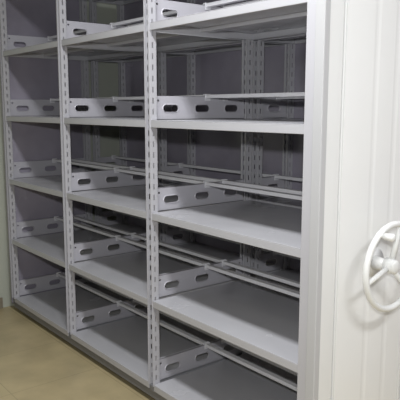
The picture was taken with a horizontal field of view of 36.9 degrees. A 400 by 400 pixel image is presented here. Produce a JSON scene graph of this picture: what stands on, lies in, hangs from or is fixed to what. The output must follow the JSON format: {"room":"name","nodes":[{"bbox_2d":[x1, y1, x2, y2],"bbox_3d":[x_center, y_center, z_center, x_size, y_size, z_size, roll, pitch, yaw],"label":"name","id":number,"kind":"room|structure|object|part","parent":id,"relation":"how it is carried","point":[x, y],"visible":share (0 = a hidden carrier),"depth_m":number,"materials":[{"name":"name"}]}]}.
{"room":"archive storage room","nodes":[
{"label":"archive storage room","id":0,"kind":"room"},
{"bbox_2d":[0,0,119,306],"bbox_3d":[-2.233,-0.528,3.673,4.240,2.850,0.100,-7,11,-38],"label":"wall","id":1,"kind":"structure","parent":0,"point":[106,13],"depth_m":4.69,"materials":[{"name":"grey paint"}]},
{"bbox_2d":[0,297,2,308],"bbox_3d":[-2.615,0.899,3.509,2.970,0.080,0.012,-7,11,-38],"label":"baseboard","id":2,"kind":"structure","parent":1,"relation":"attached to","point":[1,298],"depth_m":4.42,"materials":[{"name":"tile"}]},
{"bbox_2d":[0,305,155,399],"bbox_3d":[-0.428,1.270,1.678,4.240,0.100,5.860,-7,11,-38],"label":"floor","id":3,"kind":"structure","parent":0,"point":[36,363],"depth_m":3.39,"materials":[{"name":"tile"}]},
{"bbox_2d":[89,0,306,291],"bbox_3d":[0.165,-0.278,3.624,0.289,2.370,2.800,-7,11,-38],"label":"shelving rack","id":4,"kind":"object","parent":3,"relation":"on","point":[279,63],"visible":0.37,"depth_m":3.85,"materials":[{"name":"grey metal"}]},
{"bbox_3d":[-0.427,-1.444,4.183,0.272,0.034,0.838,-7,11,-38],"label":"shelf","id":5,"kind":"part","parent":4,"relation":"part of","materials":[{"name":"grey metal"}]},
{"bbox_3d":[-0.427,-1.019,4.249,0.272,0.034,0.838,-7,11,-38],"label":"shelf","id":6,"kind":"part","parent":4,"relation":"part of","materials":[{"name":"grey metal"}]},
{"bbox_3d":[-0.427,0.266,4.446,0.272,0.034,0.838,-7,11,-38],"label":"shelf","id":7,"kind":"part","parent":4,"relation":"part of","materials":[{"name":"grey metal"}]},
{"bbox_3d":[-0.406,-0.284,4.379,0.036,0.034,0.872,-7,11,-38],"label":"stop rail","id":8,"kind":"part","parent":4,"relation":"part of","materials":[{"name":"grey metal"}]},
{"bbox_3d":[-0.406,0.141,4.444,0.036,0.034,0.872,-7,11,-38],"label":"stop rail","id":9,"kind":"part","parent":4,"relation":"part of","materials":[{"name":"grey metal"}]},
{"bbox_3d":[-0.427,-0.159,4.380,0.272,0.034,0.838,-7,11,-38],"label":"shelf","id":10,"kind":"part","parent":4,"relation":"part of","materials":[{"name":"grey metal"}]},
{"bbox_3d":[-0.315,-0.436,4.430,0.008,2.240,0.876,-7,11,-38],"label":"panel","id":11,"kind":"part","parent":4,"relation":"part of","materials":[{"name":"grey metal"}]},
{"bbox_3d":[0.126,-0.054,3.701,0.272,0.034,0.843,-7,11,-38],"label":"shelf","id":12,"kind":"part","parent":4,"relation":"part of","materials":[{"name":"grey metal"}]},
{"bbox_3d":[0.126,0.370,3.766,0.272,0.034,0.843,-7,11,-38],"label":"shelf","id":13,"kind":"part","parent":4,"relation":"part of","materials":[{"name":"grey metal"}]},
{"bbox_3d":[0.126,-0.914,3.569,0.272,0.034,0.843,-7,11,-38],"label":"shelf","id":14,"kind":"part","parent":4,"relation":"part of","materials":[{"name":"grey metal"}]},
{"bbox_3d":[0.147,0.245,3.764,0.036,0.034,0.877,-7,11,-38],"label":"stop rail","id":15,"kind":"part","parent":4,"relation":"part of","materials":[{"name":"grey metal"}]},
{"bbox_3d":[0.147,-0.180,3.699,0.036,0.034,0.877,-7,11,-38],"label":"stop rail","id":16,"kind":"part","parent":4,"relation":"part of","materials":[{"name":"grey metal"}]},
{"bbox_3d":[0.238,-0.332,3.750,0.008,2.240,0.881,-7,11,-38],"label":"panel","id":17,"kind":"part","parent":4,"relation":"part of","materials":[{"name":"grey metal"}]},
{"bbox_3d":[0.708,0.480,3.049,0.272,0.034,0.933,-7,11,-38],"label":"shelf","id":18,"kind":"part","parent":4,"relation":"part of","materials":[{"name":"grey metal"}]},
{"bbox_3d":[0.708,0.055,2.984,0.272,0.034,0.933,-7,11,-38],"label":"shelf","id":19,"kind":"part","parent":4,"relation":"part of","materials":[{"name":"grey metal"}]},
{"bbox_3d":[0.708,-0.375,2.918,0.272,0.034,0.933,-7,11,-38],"label":"shelf","id":20,"kind":"part","parent":4,"relation":"part of","materials":[{"name":"grey metal"}]},
{"bbox_3d":[0.708,-0.805,2.852,0.272,0.034,0.933,-7,11,-38],"label":"shelf","id":21,"kind":"part","parent":4,"relation":"part of","materials":[{"name":"grey metal"}]},
{"bbox_3d":[0.730,0.355,3.048,0.036,0.034,0.967,-7,11,-38],"label":"stop rail","id":22,"kind":"part","parent":4,"relation":"part of","materials":[{"name":"grey metal"}]},
{"bbox_3d":[0.730,-0.070,2.983,0.036,0.034,0.967,-7,11,-38],"label":"stop rail","id":23,"kind":"part","parent":4,"relation":"part of","materials":[{"name":"grey metal"}]},
{"bbox_3d":[0.730,-0.500,2.917,0.036,0.034,0.967,-7,11,-38],"label":"stop rail","id":24,"kind":"part","parent":4,"relation":"part of","materials":[{"name":"grey metal"}]},
{"bbox_3d":[0.821,-0.222,3.034,0.008,2.240,0.971,-7,11,-38],"label":"panel","id":25,"kind":"part","parent":4,"relation":"part of","materials":[{"name":"grey metal"}]},
{"bbox_2d":[0,0,399,399],"bbox_3d":[-0.186,-0.221,3.252,0.662,2.370,2.971,-7,11,-38],"label":"shelving rack","id":26,"kind":"object","parent":3,"relation":"on","point":[174,326],"visible":1,"depth_m":2.90,"materials":[{"name":"grey metal"}]},
{"bbox_3d":[-0.821,-0.541,4.002,0.642,0.034,0.838,-7,11,-38],"label":"shelf","id":27,"kind":"part","parent":26,"relation":"part of","materials":[{"name":"grey metal"}]},
{"bbox_3d":[-1.114,-0.410,4.390,0.650,2.280,0.010,-7,11,-38],"label":"panel","id":28,"kind":"part","parent":26,"relation":"part of","materials":[{"name":"grey metal"}]},
{"bbox_3d":[-0.821,-0.971,3.936,0.642,0.034,0.838,-7,11,-38],"label":"shelf","id":29,"kind":"part","parent":26,"relation":"part of","materials":[{"name":"white metal"}]},
{"bbox_3d":[-0.821,-0.111,4.068,0.642,0.034,0.838,-7,11,-38],"label":"shelf","id":30,"kind":"part","parent":26,"relation":"part of","materials":[{"name":"grey metal"}]},
{"bbox_3d":[-0.796,-1.096,3.937,0.036,0.034,0.872,-7,11,-38],"label":"stop rail","id":31,"kind":"part","parent":26,"relation":"part of","materials":[{"name":"white metal"}]},
{"bbox_3d":[-0.821,0.314,4.133,0.642,0.034,0.838,-7,11,-38],"label":"shelf","id":32,"kind":"part","parent":26,"relation":"part of","materials":[{"name":"grey metal"}]},
{"bbox_3d":[-0.796,-0.666,4.003,0.036,0.034,0.872,-7,11,-38],"label":"stop rail","id":33,"kind":"part","parent":26,"relation":"part of","materials":[{"name":"grey metal"}]},
{"bbox_3d":[-0.821,0.739,4.198,0.642,0.034,0.838,-7,11,-38],"label":"shelf","id":34,"kind":"part","parent":26,"relation":"part of","materials":[{"name":"grey metal"}]},
{"bbox_3d":[-0.796,-0.236,4.069,0.036,0.034,0.872,-7,11,-38],"label":"stop rail","id":35,"kind":"part","parent":26,"relation":"part of","materials":[{"name":"grey metal"}]},
{"bbox_3d":[-0.796,0.189,4.134,0.036,0.034,0.872,-7,11,-38],"label":"stop rail","id":36,"kind":"part","parent":26,"relation":"part of","materials":[{"name":"grey metal"}]},
{"bbox_3d":[-0.796,0.614,4.199,0.036,0.034,0.872,-7,11,-38],"label":"stop rail","id":37,"kind":"part","parent":26,"relation":"part of","materials":[{"name":"grey metal"}]},
{"bbox_3d":[-0.705,-0.247,4.141,0.036,0.034,0.872,-7,11,-38],"label":"stop rail","id":38,"kind":"part","parent":26,"relation":"part of","materials":[{"name":"grey metal"}]},
{"bbox_3d":[-0.705,0.177,4.207,0.036,0.034,0.872,-7,11,-38],"label":"stop rail","id":39,"kind":"part","parent":26,"relation":"part of","materials":[{"name":"grey metal"}]},
{"bbox_3d":[-0.705,0.603,4.272,0.036,0.034,0.872,-7,11,-38],"label":"stop rail","id":40,"kind":"part","parent":26,"relation":"part of","materials":[{"name":"grey metal"}]},
{"bbox_3d":[-0.268,-0.867,3.256,0.642,0.034,0.843,-7,11,-38],"label":"shelf","id":41,"kind":"part","parent":26,"relation":"part of","materials":[{"name":"white metal"}]},
{"bbox_3d":[-0.268,-0.006,3.388,0.642,0.034,0.843,-7,11,-38],"label":"shelf","id":42,"kind":"part","parent":26,"relation":"part of","materials":[{"name":"grey metal"}]},
{"bbox_3d":[-0.268,0.418,3.453,0.642,0.034,0.843,-7,11,-38],"label":"shelf","id":43,"kind":"part","parent":26,"relation":"part of","materials":[{"name":"grey metal"}]},
{"bbox_3d":[-0.268,-0.436,3.322,0.642,0.034,0.843,-7,11,-38],"label":"shelf","id":44,"kind":"part","parent":26,"relation":"part of","materials":[{"name":"grey metal"}]},
{"bbox_3d":[-0.268,0.844,3.518,0.642,0.034,0.843,-7,11,-38],"label":"shelf","id":45,"kind":"part","parent":26,"relation":"part of","materials":[{"name":"grey metal"}]},
{"bbox_3d":[-0.243,-0.992,3.257,0.036,0.034,0.877,-7,11,-38],"label":"stop rail","id":46,"kind":"part","parent":26,"relation":"part of","materials":[{"name":"white metal"}]},
{"bbox_3d":[-0.243,-0.562,3.323,0.036,0.034,0.877,-7,11,-38],"label":"stop rail","id":47,"kind":"part","parent":26,"relation":"part of","materials":[{"name":"grey metal"}]},
{"bbox_3d":[-0.243,-0.132,3.389,0.036,0.034,0.877,-7,11,-38],"label":"stop rail","id":48,"kind":"part","parent":26,"relation":"part of","materials":[{"name":"grey metal"}]},
{"bbox_3d":[-0.243,0.293,3.454,0.036,0.034,0.877,-7,11,-38],"label":"stop rail","id":49,"kind":"part","parent":26,"relation":"part of","materials":[{"name":"grey metal"}]},
{"bbox_3d":[-0.243,0.718,3.519,0.036,0.034,0.877,-7,11,-38],"label":"stop rail","id":50,"kind":"part","parent":26,"relation":"part of","materials":[{"name":"grey metal"}]},
{"bbox_3d":[-0.152,-1.003,3.330,0.036,0.034,0.877,-7,11,-38],"label":"stop rail","id":51,"kind":"part","parent":26,"relation":"part of","materials":[{"name":"white metal"}]},
{"bbox_3d":[-0.152,-0.143,3.462,0.036,0.034,0.877,-7,11,-38],"label":"stop rail","id":52,"kind":"part","parent":26,"relation":"part of","materials":[{"name":"grey metal"}]},
{"bbox_3d":[-0.152,0.707,3.592,0.036,0.034,0.877,-7,11,-38],"label":"stop rail","id":53,"kind":"part","parent":26,"relation":"part of","materials":[{"name":"grey metal"}]},
{"bbox_3d":[-0.152,0.282,3.527,0.036,0.034,0.877,-7,11,-38],"label":"stop rail","id":54,"kind":"part","parent":26,"relation":"part of","materials":[{"name":"grey metal"}]},
{"bbox_3d":[0.340,-0.882,2.541,0.036,0.034,0.967,-7,11,-38],"label":"stop rail","id":55,"kind":"part","parent":26,"relation":"part of","materials":[{"name":"white metal"}]},
{"bbox_3d":[0.315,0.953,2.802,0.642,0.034,0.933,-7,11,-38],"label":"shelf","id":56,"kind":"part","parent":26,"relation":"part of","materials":[{"name":"grey metal"}]},
{"bbox_3d":[0.315,0.528,2.737,0.642,0.034,0.933,-7,11,-38],"label":"shelf","id":57,"kind":"part","parent":26,"relation":"part of","materials":[{"name":"grey metal"}]},
{"bbox_3d":[0.315,0.103,2.671,0.642,0.034,0.933,-7,11,-38],"label":"shelf","id":58,"kind":"part","parent":26,"relation":"part of","materials":[{"name":"grey metal"}]},
{"bbox_3d":[0.315,-0.327,2.606,0.642,0.034,0.933,-7,11,-38],"label":"shelf","id":59,"kind":"part","parent":26,"relation":"part of","materials":[{"name":"grey metal"}]},
{"bbox_3d":[0.315,-0.757,2.539,0.642,0.034,0.933,-7,11,-38],"label":"shelf","id":60,"kind":"part","parent":26,"relation":"part of","materials":[{"name":"white metal"}]},
{"bbox_3d":[0.431,-0.893,2.613,0.036,0.034,0.967,-7,11,-38],"label":"stop rail","id":61,"kind":"part","parent":26,"relation":"part of","materials":[{"name":"white metal"}]},
{"bbox_3d":[0.340,0.828,2.803,0.036,0.034,0.967,-7,11,-38],"label":"stop rail","id":62,"kind":"part","parent":26,"relation":"part of","materials":[{"name":"grey metal"}]},
{"bbox_3d":[0.340,0.403,2.738,0.036,0.034,0.967,-7,11,-38],"label":"stop rail","id":63,"kind":"part","parent":26,"relation":"part of","materials":[{"name":"grey metal"}]},
{"bbox_3d":[0.340,-0.022,2.673,0.036,0.034,0.967,-7,11,-38],"label":"stop rail","id":64,"kind":"part","parent":26,"relation":"part of","materials":[{"name":"grey metal"}]},
{"bbox_3d":[0.340,-0.452,2.607,0.036,0.034,0.967,-7,11,-38],"label":"stop rail","id":65,"kind":"part","parent":26,"relation":"part of","materials":[{"name":"grey metal"}]},
{"bbox_3d":[0.431,0.817,2.876,0.036,0.034,0.967,-7,11,-38],"label":"stop rail","id":66,"kind":"part","parent":26,"relation":"part of","materials":[{"name":"grey metal"}]},
{"bbox_3d":[0.431,0.392,2.810,0.036,0.034,0.967,-7,11,-38],"label":"stop rail","id":67,"kind":"part","parent":26,"relation":"part of","materials":[{"name":"grey metal"}]},
{"bbox_3d":[0.431,-0.034,2.745,0.036,0.034,0.967,-7,11,-38],"label":"stop rail","id":68,"kind":"part","parent":26,"relation":"part of","materials":[{"name":"grey metal"}]},
{"bbox_3d":[0.431,-0.463,2.679,0.036,0.034,0.967,-7,11,-38],"label":"stop rail","id":69,"kind":"part","parent":26,"relation":"part of","materials":[{"name":"grey metal"}]},
{"bbox_3d":[0.399,-0.051,2.030,0.028,2.335,0.041,-7,11,-38],"label":"edge post","id":70,"kind":"part","parent":26,"relation":"part of","materials":[{"name":"metal"}]},
{"bbox_3d":[0.645,-0.081,2.228,0.602,2.335,0.037,-7,11,-38],"label":"panel","id":71,"kind":"part","parent":26,"relation":"part of","materials":[{"name":"paint"}]},
{"bbox_3d":[0.645,-0.084,2.227,0.436,2.084,0.031,-7,11,-38],"label":"panel","id":72,"kind":"part","parent":26,"relation":"part of","materials":[{"name":"white paint"}]}
]}

